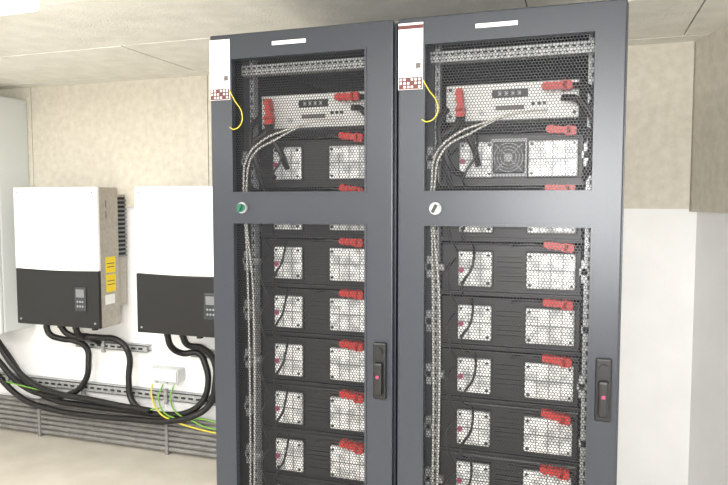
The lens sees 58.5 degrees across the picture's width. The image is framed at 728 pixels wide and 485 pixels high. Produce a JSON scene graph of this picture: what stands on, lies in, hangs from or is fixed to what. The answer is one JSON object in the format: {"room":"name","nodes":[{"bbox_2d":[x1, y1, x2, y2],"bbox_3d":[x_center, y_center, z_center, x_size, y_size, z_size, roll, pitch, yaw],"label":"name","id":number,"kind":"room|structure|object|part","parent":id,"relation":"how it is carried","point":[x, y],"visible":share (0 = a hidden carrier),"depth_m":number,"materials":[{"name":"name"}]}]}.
{"room":"battery storage room","nodes":[
{"label":"battery storage room","id":0,"kind":"room"},
{"bbox_2d":[0,427,216,484],"bbox_3d":[-0.910,1.488,1.007,6.900,0.100,5.950,1,4,18],"label":"floor","id":1,"kind":"structure","parent":0,"point":[26,458],"depth_m":3.71,"materials":[{"name":"concrete"}]},
{"bbox_2d":[209,20,398,484],"bbox_3d":[-0.041,0.345,2.410,0.586,2.000,1.034,1,4,18],"label":"tall cabinet","id":2,"kind":"object","parent":1,"relation":"on","point":[304,121],"visible":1,"depth_m":1.98,"materials":[{"name":"metal"}]},
{"bbox_3d":[-0.191,-0.348,1.918,0.439,0.412,0.001,1,4,18],"label":"door","id":3,"kind":"part","parent":2,"relation":"part of","materials":[{"name":"black paint"}]},
{"bbox_3d":[-0.191,0.583,1.978,0.439,1.291,0.001,1,4,18],"label":"door","id":4,"kind":"part","parent":2,"relation":"part of","materials":[{"name":"black paint"}]},
{"bbox_3d":[0.042,0.369,1.856,0.039,0.165,0.034,1,4,18],"label":"swing handle","id":5,"kind":"part","parent":2,"relation":"part of","materials":[{"name":"black plastic"}]},
{"bbox_2d":[397,0,628,484],"bbox_3d":[0.528,0.357,2.221,0.593,2.000,1.034,1,4,18],"label":"tall cabinet","id":6,"kind":"object","parent":1,"relation":"on","point":[512,122],"visible":1,"depth_m":1.79,"materials":[{"name":"metal"}]},
{"bbox_3d":[0.378,0.595,1.790,0.444,1.291,0.001,1,4,18],"label":"door","id":7,"kind":"part","parent":6,"relation":"part of","materials":[{"name":"black paint"}]},
{"bbox_3d":[0.378,-0.336,1.729,0.444,0.412,0.001,1,4,18],"label":"door","id":8,"kind":"part","parent":6,"relation":"part of","materials":[{"name":"black paint"}]},
{"bbox_3d":[0.614,0.381,1.666,0.040,0.165,0.034,1,4,18],"label":"swing handle","id":9,"kind":"part","parent":6,"relation":"part of","materials":[{"name":"black plastic"}]},
{"bbox_2d":[0,41,696,484],"bbox_3d":[-0.694,0.150,3.792,5.500,2.212,0.275,1,4,18],"label":"wall","id":10,"kind":"structure","parent":0,"point":[122,135],"depth_m":3.64,"materials":[{"name":"white paint"}]},
{"bbox_2d":[0,96,33,333],"bbox_3d":[-2.501,-0.175,4.098,0.765,1.420,0.293,1,4,18],"label":"enclosure","id":11,"kind":"object","parent":10,"relation":"attached to","point":[14,170],"visible":0.8,"depth_m":3.95,"materials":[{"name":"grey"}]},
{"bbox_2d":[13,187,126,330],"bbox_3d":[-1.712,0.090,3.845,0.592,0.825,0.308,1,4,18],"label":"inverter","id":12,"kind":"object","parent":10,"relation":"attached to","point":[70,242],"visible":1,"depth_m":3.71,"materials":[{"name":"grey metal"}]},
{"bbox_3d":[-1.599,0.319,3.665,0.080,0.140,0.010,1,4,18],"label":"control panel","id":13,"kind":"part","parent":12,"relation":"part of","materials":[{"name":"grey plastic"}]},
{"bbox_2d":[0,394,215,457],"bbox_3d":[-1.498,1.126,3.972,3.300,0.240,0.059,1,4,18],"label":"conduit pipes","id":14,"kind":"object","parent":10,"relation":"attached to","point":[40,418],"visible":0.37,"depth_m":3.98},
{"bbox_2d":[0,372,215,405],"bbox_3d":[-1.593,0.895,3.988,3.100,0.090,0.061,1,4,18],"label":"support rail","id":15,"kind":"object","parent":10,"relation":"attached to","point":[63,383],"visible":0.43,"depth_m":3.94,"materials":[{"name":"grey metal"}]},
{"bbox_2d":[0,325,215,424],"bbox_3d":[-1.713,0.773,3.913,1.846,0.589,0.169,1,4,18],"label":"power cables","id":16,"kind":"object","parent":15,"relation":"attached to","point":[52,395],"visible":0.99,"depth_m":3.87,"materials":[{"name":"black plastic"}]},
{"bbox_2d":[6,381,215,429],"bbox_3d":[-1.732,0.927,3.970,2.051,0.226,0.046,1,4,18],"label":"wires","id":17,"kind":"object","parent":15,"relation":"attached to","point":[160,407],"visible":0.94,"depth_m":3.75,"materials":[{"name":"green"}]},
{"bbox_2d":[76,340,151,352],"bbox_3d":[-1.527,0.627,3.949,0.520,0.080,0.061,1,4,18],"label":"support rail","id":18,"kind":"object","parent":10,"relation":"attached to","point":[135,347],"visible":0.73,"depth_m":3.92,"materials":[{"name":"grey metal"}]},
{"bbox_2d":[148,365,184,384],"bbox_3d":[-1.161,0.783,3.822,0.200,0.095,0.089,1,4,18],"label":"junction box","id":19,"kind":"object","parent":10,"relation":"attached to","point":[156,373],"visible":1,"depth_m":3.79,"materials":[{"name":"grey plastic"}]},
{"bbox_2d":[150,383,215,433],"bbox_3d":[-0.982,0.954,3.713,0.565,0.247,0.044,1,4,18],"label":"wires","id":20,"kind":"object","parent":19,"relation":"attached to","point":[158,411],"visible":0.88,"depth_m":3.75,"materials":[{"name":"yellow"}]},
{"bbox_2d":[134,186,214,338],"bbox_3d":[-0.915,0.107,3.581,0.592,0.825,0.308,1,4,18],"label":"inverter","id":21,"kind":"object","parent":10,"relation":"attached to","point":[174,224],"visible":0.59,"depth_m":3.46,"materials":[{"name":"grey metal"}]},
{"bbox_3d":[-0.802,0.337,3.400,0.080,0.140,0.010,1,4,18],"label":"control panel","id":22,"kind":"part","parent":21,"relation":"part of","materials":[{"name":"grey plastic"}]},
{"bbox_2d":[191,349,214,357],"bbox_3d":[-0.749,0.643,3.690,0.520,0.080,0.061,1,4,18],"label":"support rail","id":23,"kind":"object","parent":10,"relation":"attached to","point":[212,350],"visible":0.05,"depth_m":3.73,"materials":[{"name":"grey metal"}]},
{"bbox_2d":[0,0,727,89],"bbox_3d":[-0.910,-0.807,0.858,6.900,0.100,5.950,1,4,18],"label":"ceiling","id":24,"kind":"structure","parent":0,"point":[62,42],"depth_m":2.61,"materials":[{"name":"white paint"}]},
{"bbox_2d":[0,0,38,14],"bbox_3d":[-1.706,-0.815,2.301,1.280,0.070,0.180,1,4,18],"label":"ceiling lamp","id":25,"kind":"object","parent":24,"relation":"attached to","point":[7,7],"depth_m":2.14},
{"bbox_2d":[688,25,727,484],"bbox_3d":[1.436,0.387,0.118,0.135,2.212,5.730,0,4,2],"label":"wall","id":26,"kind":"structure","parent":0,"point":[708,437],"depth_m":2.77,"materials":[{"name":"white paint"}]}
]}

